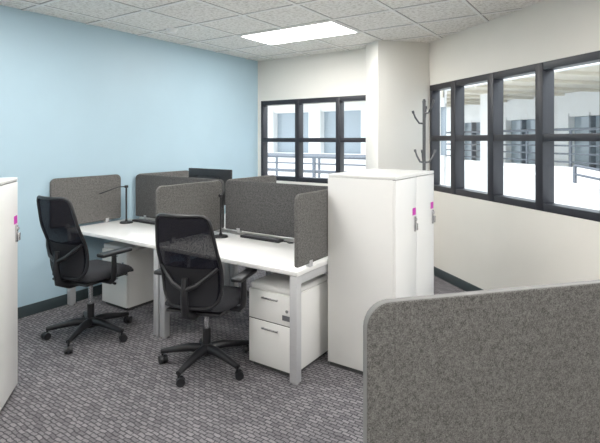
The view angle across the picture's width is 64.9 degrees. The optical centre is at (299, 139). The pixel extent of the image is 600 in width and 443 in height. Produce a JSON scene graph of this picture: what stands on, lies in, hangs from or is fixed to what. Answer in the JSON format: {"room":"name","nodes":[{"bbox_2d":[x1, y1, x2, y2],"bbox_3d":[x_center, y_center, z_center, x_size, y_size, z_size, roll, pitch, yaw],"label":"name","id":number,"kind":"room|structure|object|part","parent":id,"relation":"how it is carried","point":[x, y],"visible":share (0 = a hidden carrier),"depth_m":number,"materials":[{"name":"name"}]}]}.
{"room":"open-plan office","nodes":[
{"label":"open-plan office","id":0,"kind":"room"},
{"bbox_2d":[0,5,257,306],"bbox_3d":[-3.036,0.135,3.501,0.150,3.190,8.710,0,0,34],"label":"wall","id":1,"kind":"structure","parent":0,"point":[78,99],"depth_m":4.84,"materials":[{"name":"blue paint"}]},
{"bbox_2d":[18,284,101,318],"bbox_3d":[-2.969,1.530,3.456,0.012,0.100,8.410,0,0,34],"label":"baseboard","id":2,"kind":"structure","parent":1,"relation":"attached to","point":[34,308],"depth_m":4.41,"materials":[{"name":"black plastic"}]},
{"bbox_2d":[0,265,465,442],"bbox_3d":[0.690,1.655,1.231,8.568,0.150,8.813,0,0,34],"label":"floor","id":3,"kind":"structure","parent":0,"point":[109,389],"depth_m":2.94,"materials":[{"name":"carpet"}]},
{"bbox_2d":[0,177,20,410],"bbox_3d":[-1.939,0.909,2.732,0.476,1.342,0.448,0,0,-16],"label":"storage cabinet","id":4,"kind":"object","parent":3,"relation":"on","point":[9,234],"visible":1,"depth_m":2.83,"materials":[{"name":"white metal"}]},
{"bbox_3d":[-1.773,0.588,2.968,0.027,0.105,0.025,0,0,-16],"label":"lock handle","id":5,"kind":"part","parent":4,"relation":"part of","materials":[{"name":"metal"}]},
{"bbox_2d":[36,195,133,353],"bbox_3d":[-1.688,0.999,3.802,0.697,1.162,0.746,0,0,28],"label":"office chair","id":6,"kind":"object","parent":3,"relation":"on","point":[66,245],"visible":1,"depth_m":3.58,"materials":[{"name":"black fabric"}]},
{"bbox_3d":[-1.827,0.740,3.568,0.468,0.643,0.201,0,0,28],"label":"frame","id":7,"kind":"part","parent":6,"relation":"part of","materials":[{"name":"black plastic"}]},
{"bbox_2d":[52,259,133,282],"bbox_3d":[-1.679,1.058,3.846,0.524,0.076,0.524,0,0,28],"label":"seat cushion","id":8,"kind":"object","parent":6,"relation":"on","point":[99,271],"depth_m":3.67,"materials":[{"name":"black fabric"}]},
{"bbox_3d":[-1.488,0.992,3.700,0.195,0.267,0.280,0,0,28],"label":"armrest","id":9,"kind":"part","parent":6,"relation":"part of","materials":[{"name":"black plastic"}]},
{"bbox_2d":[102,241,153,310],"bbox_3d":[-1.619,1.288,4.628,0.380,0.585,0.496,0,0,34],"label":"drawer pedestal","id":10,"kind":"object","parent":3,"relation":"on","point":[135,289],"visible":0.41,"depth_m":4.45,"materials":[{"name":"white metal"}]},
{"bbox_2d":[104,241,147,251],"bbox_3d":[-1.613,1.015,4.637,0.374,0.040,0.465,0,0,34],"label":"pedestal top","id":11,"kind":"object","parent":10,"relation":"on","point":[113,245],"depth_m":4.48,"materials":[{"name":"white metal"}]},
{"bbox_2d":[67,218,217,336],"bbox_3d":[-1.485,1.212,4.427,1.327,0.735,0.700,0,0,34],"label":"office desk","id":12,"kind":"object","parent":3,"relation":"on","point":[135,233],"visible":0.32,"depth_m":4.25,"materials":[{"name":"laminate"}]},
{"bbox_2d":[50,174,120,223],"bbox_3d":[-2.105,0.602,4.676,0.032,0.484,0.740,0,0,34],"label":"privacy screen","id":13,"kind":"object","parent":12,"relation":"on","point":[89,206],"visible":0.71,"depth_m":4.70,"materials":[{"name":"fabric"}]},
{"bbox_2d":[99,185,132,223],"bbox_3d":[-1.838,0.653,4.747,0.130,0.384,0.319,0,0,45],"label":"desk lamp","id":14,"kind":"object","parent":12,"relation":"on","point":[126,221],"visible":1,"depth_m":4.81,"materials":[{"name":"black metal"}]},
{"bbox_3d":[-1.838,0.653,4.747,0.130,0.384,0.319,0,0,45],"label":"stem and head","id":15,"kind":"part","parent":14,"relation":"part of","materials":[{"name":"black plastic"}]},
{"bbox_2d":[132,218,154,224],"bbox_3d":[-1.505,0.832,4.775,0.524,0.026,0.075,0,0,34],"label":"module","id":16,"kind":"object","parent":12,"relation":"on","point":[134,220],"depth_m":4.80,"materials":[{"name":"black plastic"}]},
{"bbox_2d":[156,180,221,230],"bbox_3d":[-0.935,0.607,4.050,0.032,0.474,0.730,0,0,34],"label":"privacy screen","id":17,"kind":"object","parent":12,"relation":"on","point":[198,198],"visible":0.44,"depth_m":4.05,"materials":[{"name":"fabric"}]},
{"bbox_2d":[139,217,270,285],"bbox_3d":[-1.026,1.212,5.107,1.327,0.735,0.700,0,0,34],"label":"office desk","id":18,"kind":"object","parent":3,"relation":"on","point":[227,265],"visible":0.07,"depth_m":4.46,"materials":[{"name":"laminate"}]},
{"bbox_2d":[141,170,188,176],"bbox_3d":[-1.568,0.607,5.472,0.032,0.474,0.760,0,0,34],"label":"privacy screen","id":19,"kind":"object","parent":18,"relation":"on","point":[185,173],"visible":0.2,"depth_m":5.56,"materials":[{"name":"fabric"}]},
{"bbox_2d":[136,174,224,227],"bbox_3d":[-1.242,0.607,4.758,1.280,0.474,0.032,0,0,34],"label":"privacy screen","id":20,"kind":"object","parent":18,"relation":"attached to","point":[146,185],"visible":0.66,"depth_m":4.96,"materials":[{"name":"grey fabric"}]},
{"bbox_2d":[189,168,231,184],"bbox_3d":[-0.966,0.575,5.006,0.620,0.540,0.180,0,0,34],"label":"computer monitor","id":21,"kind":"object","parent":18,"relation":"on","point":[223,174],"visible":0.27,"depth_m":4.97,"materials":[{"name":"black plastic"}]},
{"bbox_2d":[227,175,275,182],"bbox_3d":[-0.474,0.607,4.734,0.032,0.474,0.760,0,0,34],"label":"privacy screen","id":22,"kind":"object","parent":18,"relation":"on","point":[268,178],"visible":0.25,"depth_m":4.81,"materials":[{"name":"fabric"}]},
{"bbox_2d":[154,213,256,387],"bbox_3d":[-0.670,1.024,3.282,0.683,1.112,0.679,0,0,17],"label":"office chair","id":23,"kind":"object","parent":3,"relation":"on","point":[191,269],"visible":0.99,"depth_m":3.07,"materials":[{"name":"black fabric"}]},
{"bbox_3d":[-0.887,1.042,3.386,0.195,0.267,0.280,0,0,17],"label":"armrest","id":24,"kind":"part","parent":23,"relation":"part of","materials":[{"name":"black plastic"}]},
{"bbox_3d":[-0.741,0.790,3.053,0.468,0.643,0.201,0,0,17],"label":"frame","id":25,"kind":"part","parent":23,"relation":"part of","materials":[{"name":"black plastic"}]},
{"bbox_2d":[165,285,248,311],"bbox_3d":[-0.649,1.108,3.355,0.524,0.076,0.524,0,0,17],"label":"seat cushion","id":26,"kind":"object","parent":23,"relation":"on","point":[232,296],"depth_m":3.16,"materials":[{"name":"black fabric"}]},
{"bbox_3d":[-0.433,1.042,3.247,0.195,0.267,0.280,0,0,17],"label":"armrest","id":27,"kind":"part","parent":23,"relation":"part of","materials":[{"name":"black plastic"}]},
{"bbox_2d":[160,232,327,384],"bbox_3d":[-0.376,1.212,3.679,1.337,0.735,0.700,0,0,34],"label":"office desk","id":28,"kind":"object","parent":3,"relation":"on","point":[233,249],"visible":0.44,"depth_m":3.31,"materials":[{"name":"laminate"}]},
{"bbox_2d":[215,190,227,238],"bbox_3d":[-0.688,0.642,4.127,0.147,0.405,0.164,0,0,34],"label":"desk lamp","id":29,"kind":"object","parent":28,"relation":"on","point":[220,235],"visible":0.94,"depth_m":4.11,"materials":[{"name":"black plastic"}]},
{"bbox_2d":[240,234,292,243],"bbox_3d":[-0.283,0.832,3.976,0.524,0.026,0.075,0,0,34],"label":"module","id":30,"kind":"object","parent":28,"relation":"on","point":[249,236],"visible":1,"depth_m":3.96,"materials":[{"name":"black plastic"}]},
{"bbox_2d":[294,189,327,267],"bbox_3d":[0.174,0.597,3.320,0.032,0.494,0.720,0,0,34],"label":"privacy screen","id":31,"kind":"object","parent":28,"relation":"on","point":[310,208],"visible":0.59,"depth_m":3.14,"materials":[{"name":"fabric"}]},
{"bbox_2d":[229,229,293,286],"bbox_3d":[0.083,1.212,4.359,1.337,0.735,0.700,0,0,34],"label":"office desk","id":32,"kind":"object","parent":3,"relation":"on","point":[233,268],"visible":0.1,"depth_m":4.41,"materials":[{"name":"laminate"}]},
{"bbox_2d":[225,180,327,237],"bbox_3d":[-0.152,0.607,4.022,1.290,0.474,0.032,0,0,34],"label":"privacy screen","id":33,"kind":"object","parent":32,"relation":"attached to","point":[250,206],"visible":0.49,"depth_m":4.12,"materials":[{"name":"grey fabric"}]},
{"bbox_2d":[249,273,327,375],"bbox_3d":[-0.072,1.288,3.404,0.380,0.585,0.496,0,0,34],"label":"drawer pedestal","id":34,"kind":"object","parent":3,"relation":"on","point":[269,295],"visible":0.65,"depth_m":3.25,"materials":[{"name":"white metal"}]},
{"bbox_2d":[251,273,327,294],"bbox_3d":[-0.066,1.015,3.413,0.374,0.040,0.465,0,0,34],"label":"pedestal top","id":35,"kind":"object","parent":34,"relation":"on","point":[274,283],"depth_m":3.30,"materials":[{"name":"white laminate"}]},
{"bbox_2d":[328,171,417,374],"bbox_3d":[0.521,0.909,3.320,0.531,1.342,0.378,0,0,34],"label":"storage cabinet","id":36,"kind":"object","parent":3,"relation":"on","point":[372,225],"visible":0.86,"depth_m":3.19,"materials":[{"name":"white metal"}]},
{"bbox_3d":[0.712,0.904,3.192,0.020,1.281,0.374,0,0,34],"label":"door","id":37,"kind":"part","parent":36,"relation":"part of","materials":[{"name":"white metal"}]},
{"bbox_3d":[0.812,0.588,3.301,0.027,0.105,0.025,0,0,34],"label":"lock handle","id":38,"kind":"part","parent":36,"relation":"part of","materials":[{"name":"metal"}]},
{"bbox_2d":[358,169,435,295],"bbox_3d":[0.734,0.909,3.635,0.531,1.342,0.378,0,0,34],"label":"storage cabinet","id":39,"kind":"object","parent":3,"relation":"on","point":[425,212],"visible":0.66,"depth_m":3.50,"materials":[{"name":"white laminate"}]},
{"bbox_3d":[0.924,0.904,3.507,0.020,1.281,0.374,0,0,34],"label":"door","id":40,"kind":"part","parent":39,"relation":"part of","materials":[{"name":"white metal"}]},
{"bbox_3d":[1.025,0.588,3.616,0.027,0.105,0.025,0,0,34],"label":"lock handle","id":41,"kind":"part","parent":39,"relation":"part of","materials":[{"name":"metal"}]},
{"bbox_2d":[412,99,436,169],"bbox_3d":[1.215,0.590,4.620,0.340,1.980,0.340,0,0,11],"label":"coat rack","id":42,"kind":"object","parent":3,"relation":"on","point":[424,107],"visible":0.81,"depth_m":4.61,"materials":[{"name":"black metal"}]},
{"bbox_2d":[0,0,543,60],"bbox_3d":[0.690,-1.310,1.231,8.568,0.300,8.813,0,0,34],"label":"ceiling","id":43,"kind":"structure","parent":0,"point":[193,11],"depth_m":4.43,"materials":[{"name":"tile"}]},
{"bbox_2d":[166,28,177,33],"bbox_3d":[-1.330,-1.136,4.914,0.120,0.040,0.120,0,0,34],"label":"smoke detector","id":44,"kind":"object","parent":43,"relation":"attached to","point":[170,30],"visible":1,"depth_m":4.88,"materials":[{"name":"white plastic"}]},
{"bbox_2d":[16,0,521,59],"bbox_3d":[0.684,-1.156,1.221,8.568,0.010,8.789,0,0,34],"label":"grid","id":45,"kind":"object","parent":43,"relation":"attached to","point":[466,2],"depth_m":4.50,"materials":[{"name":"metal"}]},
{"bbox_2d":[238,21,360,44],"bbox_3d":[-0.022,-1.153,5.135,1.210,0.014,0.600,0,0,34],"label":"rim","id":46,"kind":"object","parent":43,"relation":"attached to","point":[334,22],"visible":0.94,"depth_m":5.03,"materials":[{"name":"white metal"}]},
{"bbox_2d":[242,22,355,43],"bbox_3d":[-0.022,-1.153,5.135,1.150,0.008,0.540,0,0,34],"label":"lens","id":47,"kind":"object","parent":46,"relation":"attached to","point":[325,29],"visible":0.93,"depth_m":5.09,"materials":[{"name":"white plastic"}]},
{"bbox_2d":[258,48,365,185],"bbox_3d":[0.430,0.135,6.539,2.200,3.190,0.503,0,0,34],"label":"wall","id":48,"kind":"structure","parent":0,"point":[340,73],"depth_m":6.45,"materials":[{"name":"white paint"}]},
{"bbox_2d":[261,95,365,183],"bbox_3d":[0.284,0.005,6.401,1.992,1.150,0.120,0,0,34],"label":"frame","id":49,"kind":"object","parent":48,"relation":"attached to","point":[298,139],"visible":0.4,"depth_m":6.53,"materials":[{"name":"black metal"}]},
{"bbox_2d":[366,40,428,170],"bbox_3d":[1.175,0.210,5.709,0.669,2.740,0.351,0,0,-16],"label":"structural column","id":50,"kind":"structure","parent":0,"point":[397,72],"depth_m":5.54,"materials":[{"name":"white paint"}]},
{"bbox_2d":[429,0,599,289],"bbox_3d":[2.649,0.135,2.013,0.151,3.190,8.433,0,0,-16],"label":"wall","id":51,"kind":"structure","parent":0,"point":[487,245],"depth_m":4.27,"materials":[{"name":"beige paint"}]},
{"bbox_2d":[434,267,482,291],"bbox_3d":[2.616,1.530,1.828,0.021,0.100,7.895,0,0,-16],"label":"baseboard","id":52,"kind":"structure","parent":51,"relation":"attached to","point":[449,278],"depth_m":5.10,"materials":[{"name":"black plastic"}]},
{"bbox_2d":[430,50,599,221],"bbox_3d":[2.342,-0.028,3.023,0.120,1.245,5.445,0,0,-16],"label":"frame","id":53,"kind":"object","parent":51,"relation":"attached to","point":[544,137],"visible":0.91,"depth_m":4.49,"materials":[{"name":"black metal"}]},
{"label":"outside","id":54,"kind":"structure","parent":0,"visible":0},
{"bbox_2d":[268,154,365,176],"bbox_3d":[-3.457,1.137,10.522,10.560,1.685,2.440,0,0,34],"label":"railing","id":55,"kind":"object","parent":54,"point":[313,157],"visible":0.02,"depth_m":9.34,"materials":[{"name":"metal"}]},
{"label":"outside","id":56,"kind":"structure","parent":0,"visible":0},
{"bbox_3d":[9.786,5.680,14.508,80.000,0.200,55.000,0,0,34],"label":"ground","id":57,"kind":"structure","parent":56,"visible":0},
{"bbox_2d":[268,90,446,185],"bbox_3d":[-1.412,1.480,15.789,12.060,8.200,2.000,0,0,34],"label":"facade","id":58,"kind":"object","parent":57,"relation":"on","point":[319,119],"visible":0.11,"depth_m":15.26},
{"bbox_2d":[446,62,599,191],"bbox_3d":[8.270,1.730,7.575,4.600,7.700,27.190,0,0,-16],"label":"facade","id":59,"kind":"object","parent":57,"relation":"on","point":[576,89],"visible":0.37,"depth_m":14.66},
{"bbox_2d":[503,164,599,209],"bbox_3d":[4.720,3.035,6.532,0.200,5.290,6.200,0,0,-16],"label":"wall","id":60,"kind":"structure","parent":57,"relation":"on","point":[520,183],"depth_m":7.72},
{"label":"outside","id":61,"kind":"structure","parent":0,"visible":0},
{"bbox_2d":[363,280,599,442],"bbox_3d":[0.973,0.949,1.312,1.700,1.142,0.028,0,0,-15],"label":"privacy screen","id":62,"kind":"object","parent":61,"point":[514,364],"depth_m":1.17,"materials":[{"name":"grey fabric"}]}
]}

